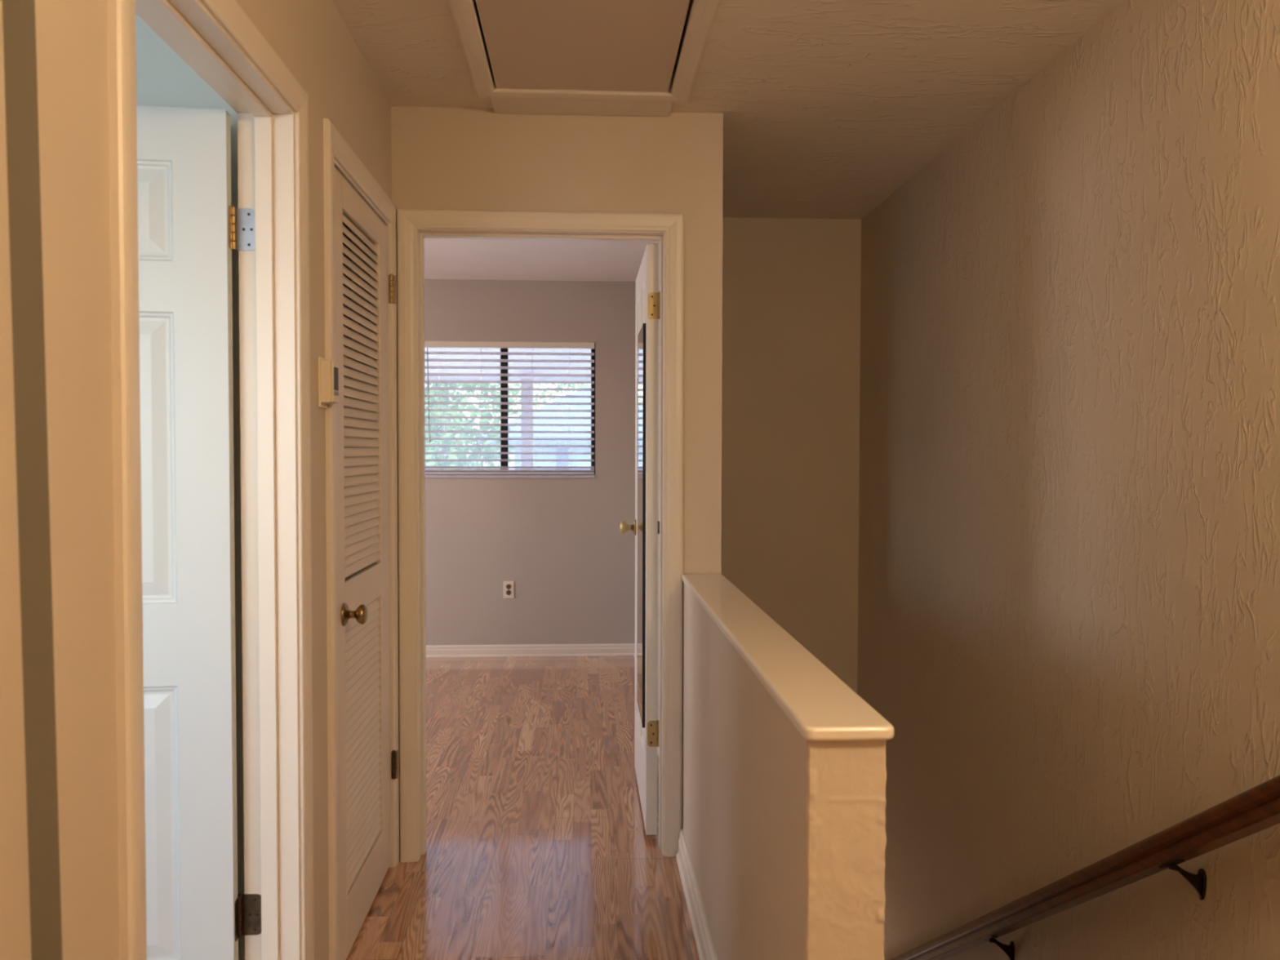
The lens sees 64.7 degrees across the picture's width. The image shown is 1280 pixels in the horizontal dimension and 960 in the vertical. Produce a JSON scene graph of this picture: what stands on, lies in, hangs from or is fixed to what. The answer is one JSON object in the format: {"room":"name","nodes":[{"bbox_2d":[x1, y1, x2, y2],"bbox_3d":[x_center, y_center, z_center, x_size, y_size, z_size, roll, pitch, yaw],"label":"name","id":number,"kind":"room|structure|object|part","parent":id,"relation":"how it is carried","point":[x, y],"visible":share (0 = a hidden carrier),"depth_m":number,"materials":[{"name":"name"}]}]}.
{"room":"upstairs hallway","nodes":[
{"label":"upstairs hallway","id":0,"kind":"room"},
{"bbox_2d":[2,0,98,959],"bbox_3d":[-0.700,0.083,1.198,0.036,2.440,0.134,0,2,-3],"label":"wall","id":1,"kind":"structure","parent":0,"point":[45,41],"depth_m":1.18,"materials":[{"name":"beige paint"}]},
{"bbox_2d":[0,0,391,959],"bbox_3d":[-0.698,0.104,0.467,0.115,2.440,5.604,0,2,-3],"label":"wall","id":2,"kind":"structure","parent":0,"point":[311,37],"depth_m":1.30,"materials":[{"name":"beige paint"}]},
{"bbox_2d":[136,105,261,959],"bbox_3d":[-1.206,0.251,2.058,0.812,2.030,0.101,0,2,-8],"label":"door","id":3,"kind":"structure","parent":2,"relation":"in","point":[188,224],"depth_m":2.10,"materials":[{"name":"grey wood"}]},
{"bbox_2d":[107,0,314,959],"bbox_3d":[-0.707,0.228,1.781,0.016,2.118,0.906,0,2,-3],"label":"trim","id":4,"kind":"structure","parent":2,"relation":"attached to","point":[229,15],"depth_m":1.35,"materials":[{"name":"paint"}]},
{"bbox_2d":[135,0,301,959],"bbox_3d":[-0.772,0.254,1.773,0.117,2.066,0.812,0,2,-3],"label":"trim","id":5,"kind":"structure","parent":2,"relation":"attached to","point":[265,121],"depth_m":2.15,"materials":[{"name":"paint"}]},
{"bbox_2d":[317,356,338,408],"bbox_3d":[-0.730,-0.228,2.371,0.035,0.116,0.062,0,2,-3],"label":"thermostat","id":6,"kind":"object","parent":2,"relation":"attached to","point":[328,370],"visible":1,"depth_m":2.35,"materials":[{"name":"beige plastic"}]},
{"bbox_3d":[-0.745,-0.228,2.370,0.006,0.116,0.062,0,2,-3],"label":"wall plate","id":7,"kind":"part","parent":6,"relation":"part of","materials":[{"name":"beige plastic"}]},
{"bbox_2d":[323,118,399,959],"bbox_3d":[-0.767,0.194,2.844,0.016,2.124,0.853,0,2,-3],"label":"trim","id":8,"kind":"structure","parent":2,"relation":"attached to","point":[335,148],"depth_m":2.44,"materials":[{"name":"paint"}]},
{"bbox_2d":[334,160,391,866],"bbox_3d":[-0.833,0.223,2.855,0.117,2.066,0.750,0,2,-3],"label":"trim","id":9,"kind":"structure","parent":2,"relation":"attached to","point":[340,170],"depth_m":3.19,"materials":[{"name":"paint"}]},
{"bbox_2d":[334,167,398,959],"bbox_3d":[-0.765,0.228,2.870,0.094,2.032,0.732,0,2,-3],"label":"door","id":10,"kind":"structure","parent":2,"relation":"in","point":[362,444],"depth_m":2.85,"materials":[{"name":"paint"}]},
{"bbox_3d":[-0.728,0.346,2.604,0.049,0.052,0.052,0,2,-3],"label":"knob","id":11,"kind":"part","parent":10,"relation":"part of","materials":[{"name":"gold metal"}]},
{"bbox_3d":[-0.784,-0.226,2.837,0.010,0.951,0.478,0,2,-3],"label":"louver panel","id":12,"kind":"part","parent":10,"relation":"part of","materials":[{"name":"paint"}]},
{"bbox_3d":[-0.786,0.724,2.864,0.010,0.711,0.478,0,2,-3],"label":"louver panel","id":13,"kind":"part","parent":10,"relation":"part of","materials":[{"name":"paint"}]},
{"bbox_2d":[135,13,352,959],"bbox_3d":[-1.742,0.077,1.333,1.872,2.440,3.854,0,2,-3],"label":"wall","id":14,"kind":"structure","parent":0,"point":[163,79],"depth_m":2.21,"materials":[{"name":"paint"}]},
{"bbox_2d":[346,656,699,959],"bbox_3d":[-1.263,1.377,2.114,4.918,0.200,8.884,0,2,-3],"label":"floor","id":15,"kind":"structure","parent":0,"point":[539,847],"depth_m":3.54,"materials":[{"name":"brown wood"}]},
{"bbox_2d":[424,279,635,661],"bbox_3d":[-1.934,0.028,6.569,4.080,2.640,0.160,0,2,-3],"label":"wall","id":16,"kind":"structure","parent":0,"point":[566,553],"depth_m":6.56,"materials":[{"name":"beige paint"}]},
{"bbox_2d":[503,580,514,598],"bbox_3d":[-0.853,0.713,6.565,0.070,0.114,0.008,0,2,-3],"label":"wall outlet","id":17,"kind":"object","parent":16,"relation":"attached to","point":[508,586],"visible":1,"depth_m":6.56,"materials":[{"name":"beige plastic"}]},
{"bbox_2d":[506,590,511,595],"bbox_3d":[-0.853,0.732,6.563,0.033,0.033,0.002,0,2,-3],"label":"receptacle","id":18,"kind":"object","parent":17,"relation":"attached to","point":[508,592],"depth_m":6.56,"materials":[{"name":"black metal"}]},
{"bbox_2d":[424,341,594,474],"bbox_3d":[-0.878,-0.465,6.555,1.165,0.859,0.070,0,2,-3],"label":"window blind","id":19,"kind":"object","parent":16,"relation":"attached to","point":[473,344],"visible":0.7,"depth_m":6.56,"materials":[{"name":"paint"}]},
{"bbox_3d":[-1.301,-0.456,6.541,0.002,0.805,0.052,0,2,-3],"label":"ladder cord","id":20,"kind":"part","parent":19,"relation":"part of","materials":[{"name":"white fabric"}]},
{"bbox_3d":[-0.879,-0.045,6.576,1.161,0.017,0.050,0,2,-3],"label":"rail","id":21,"kind":"part","parent":19,"relation":"part of","materials":[{"name":"white plastic"}]},
{"bbox_3d":[-0.702,-0.455,6.574,0.002,0.805,0.052,0,2,-3],"label":"ladder cord","id":22,"kind":"part","parent":19,"relation":"part of","materials":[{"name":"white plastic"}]},
{"bbox_2d":[425,343,595,478],"bbox_3d":[-0.881,-0.456,6.606,1.177,0.883,0.167,0,2,-3],"label":"window","id":23,"kind":"structure","parent":16,"relation":"attached to","point":[502,357],"depth_m":6.61,"materials":[{"name":"metal"}]},
{"bbox_3d":[-0.882,-0.024,6.618,1.173,0.020,0.167,0,2,-3],"label":"sill","id":24,"kind":"part","parent":23,"relation":"part of","materials":[{"name":"wood"}]},
{"bbox_2d":[426,643,635,657],"bbox_3d":[-1.894,1.111,6.511,3.755,0.078,0.021,0,2,-3],"label":"baseboard","id":25,"kind":"structure","parent":16,"relation":"attached to","point":[614,649],"depth_m":6.58,"materials":[{"name":"paint"}]},
{"bbox_2d":[391,106,723,860],"bbox_3d":[-0.268,0.023,3.354,1.069,2.440,0.115,0,2,-3],"label":"wall","id":26,"kind":"structure","parent":0,"point":[442,158],"depth_m":3.28,"materials":[{"name":"beige paint"}]},
{"bbox_2d":[396,208,684,862],"bbox_3d":[-0.319,0.189,3.290,0.922,2.112,0.016,0,2,-3],"label":"trim","id":27,"kind":"structure","parent":26,"relation":"attached to","point":[408,220],"depth_m":3.28,"materials":[{"name":"paint"}]},
{"bbox_2d":[416,228,665,859],"bbox_3d":[-0.325,0.210,3.362,0.829,2.066,0.129,0,2,-3],"label":"trim","id":28,"kind":"structure","parent":26,"relation":"attached to","point":[421,233],"depth_m":3.32,"materials":[{"name":"paint"}]},
{"bbox_2d":[620,243,660,835],"bbox_3d":[0.020,0.198,3.816,0.168,2.020,0.769,0,2,-3],"label":"door","id":29,"kind":"structure","parent":26,"relation":"in","point":[647,293],"depth_m":3.45,"materials":[{"name":"white paint"}]},
{"bbox_3d":[-0.055,0.194,4.132,0.053,0.056,0.056,0,2,-3],"label":"knob","id":30,"kind":"part","parent":29,"relation":"part of","materials":[{"name":"gold metal"}]},
{"bbox_2d":[637,323,645,727],"bbox_3d":[0.004,0.157,3.684,0.010,1.405,0.365,0,2,-3],"label":"wall mirror","id":31,"kind":"object","parent":29,"relation":"attached to","point":[642,335],"visible":1,"depth_m":3.62,"materials":[{"name":"black mirror"}]},
{"bbox_2d":[637,326,643,723],"bbox_3d":[0.005,0.157,3.685,0.007,1.397,0.357,0,2,-3],"label":"mirror glass","id":32,"kind":"object","parent":31,"relation":"attached to","point":[640,337],"depth_m":3.68,"materials":[{"name":"grey"}]},
{"bbox_3d":[0.020,0.198,3.820,0.038,2.020,0.762,0,2,-3],"label":"panel","id":33,"kind":"part","parent":29,"relation":"part of","materials":[{"name":"white paint"}]},
{"bbox_3d":[0.060,0.194,4.139,0.053,0.056,0.056,0,2,-3],"label":"knob","id":34,"kind":"part","parent":29,"relation":"part of","materials":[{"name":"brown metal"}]},
{"bbox_2d":[332,0,1124,281],"bbox_3d":[-1.203,-1.225,2.143,5.038,0.120,9.084,0,2,-3],"label":"ceiling","id":35,"kind":"structure","parent":0,"point":[828,108],"depth_m":3.04,"materials":[{"name":"paint"}]},
{"bbox_2d":[447,0,718,116],"bbox_3d":[-0.155,-1.176,2.752,0.656,0.032,1.027,0,2,-3],"label":"attic hatch","id":36,"kind":"object","parent":35,"relation":"attached to","point":[571,57],"visible":1,"depth_m":2.77,"materials":[{"name":"paint"}]},
{"bbox_3d":[-0.152,-1.180,2.683,0.519,0.020,0.753,0,2,-3],"label":"panel","id":37,"kind":"part","parent":36,"relation":"part of","materials":[{"name":"paint"}]},
{"bbox_2d":[650,241,808,959],"bbox_3d":[0.166,0.004,4.041,0.173,2.440,5.122,0,2,-3],"label":"wall","id":38,"kind":"structure","parent":0,"point":[745,766],"depth_m":2.18,"materials":[{"name":"beige paint"}]},
{"bbox_2d":[681,573,893,741],"bbox_3d":[0.255,0.345,2.401,0.136,0.021,1.862,0,2,-3],"label":"half wall cap","id":39,"kind":"object","parent":38,"relation":"on","point":[821,707],"visible":1,"depth_m":1.84,"materials":[{"name":"paint"}]},
{"bbox_2d":[657,217,861,757],"bbox_3d":[0.623,1.156,4.894,1.078,4.790,0.120,0,2,-3],"label":"wall","id":40,"kind":"structure","parent":0,"point":[791,369],"depth_m":4.80,"materials":[{"name":"beige paint"}]},
{"bbox_2d":[804,739,886,959],"bbox_3d":[0.305,0.840,1.504,0.119,0.915,0.012,0,2,-3],"label":"wall","id":41,"kind":"structure","parent":0,"point":[846,837],"depth_m":1.49,"materials":[{"name":"beige paint"}]},
{"bbox_2d":[857,0,1279,959],"bbox_3d":[1.304,1.259,1.340,0.120,4.790,7.056,0,2,-3],"label":"wall","id":42,"kind":"structure","parent":0,"point":[1068,580],"depth_m":2.62,"materials":[{"name":"beige paint"}]},
{"bbox_2d":[890,774,1279,959],"bbox_3d":[1.107,1.225,2.871,0.099,2.292,3.435,0,2,-3],"label":"handrail","id":43,"kind":"object","parent":42,"relation":"attached to","point":[1256,809],"visible":1,"depth_m":2.26,"materials":[{"name":"brown wood"}]},
{"bbox_3d":[1.141,1.448,3.097,0.005,0.068,0.026,0,2,-3],"label":"wall plate","id":44,"kind":"part","parent":43,"relation":"part of","materials":[{"name":"metal"}]},
{"bbox_3d":[1.195,0.860,2.148,0.005,0.068,0.026,0,2,-3],"label":"wall plate","id":45,"kind":"part","parent":43,"relation":"part of","materials":[{"name":"metal"}]},
{"label":"outside","id":46,"kind":"structure","parent":0,"visible":0},
{"bbox_3d":[-2.181,3.089,38.534,80.000,0.200,63.016,0,2,-3],"label":"ground","id":47,"kind":"structure","parent":46,"visible":0},
{"bbox_2d":[424,382,519,466],"bbox_3d":[-3.640,0.270,14.746,3.760,6.793,3.850,0,2,-3],"label":"leafy tree","id":48,"kind":"object","parent":47,"relation":"on","point":[461,456],"visible":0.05,"depth_m":14.49,"materials":[{"name":"green plant"}]},
{"bbox_2d":[424,383,588,462],"bbox_3d":[-6.093,-3.005,33.532,9.433,12.254,6.313,0,2,-7],"label":"leafy tree","id":49,"kind":"object","parent":47,"relation":"on","point":[559,386],"visible":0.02,"depth_m":32.92,"materials":[{"name":"green plant"}]},
{"bbox_2d":[520,378,533,466],"bbox_3d":[-0.904,1.524,8.129,0.140,4.665,0.140,0,2,-3],"label":"porch post","id":50,"kind":"object","parent":47,"relation":"on","point":[522,385],"visible":0.21,"depth_m":8.03,"materials":[{"name":"paint"}]},
{"bbox_2d":[478,384,591,470],"bbox_3d":[2.625,0.238,22.199,11.450,6.450,8.000,0,2,-3],"label":"house","id":51,"kind":"structure","parent":47,"relation":"on","point":[576,393],"depth_m":18.23,"materials":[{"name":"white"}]},
{"bbox_3d":[-2.427,0.416,18.196,0.330,1.900,0.050,0,2,-3],"label":"white panel","id":52,"kind":"part","parent":51,"relation":"part of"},
{"bbox_3d":[-1.399,-0.397,18.184,0.220,0.750,0.015,0,2,-3],"label":"pane","id":53,"kind":"part","parent":51,"relation":"part of","materials":[{"name":"clear glass"}]},
{"bbox_2d":[555,383,588,393],"bbox_3d":[-0.833,-5.087,45.410,8.710,15.778,10.407,0,2,-3],"label":"leafy tree","id":54,"kind":"object","parent":47,"relation":"on","point":[580,384],"visible":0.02,"depth_m":45.67,"materials":[{"name":"green plant"}]},
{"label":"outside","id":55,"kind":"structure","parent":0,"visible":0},
{"bbox_2d":[424,347,591,381],"bbox_3d":[-0.921,-1.123,7.431,8.000,0.705,1.480,0,2,-3],"label":"porch roof","id":56,"kind":"structure","parent":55,"point":[429,349],"depth_m":7.92,"materials":[{"name":"paint"}]}
]}

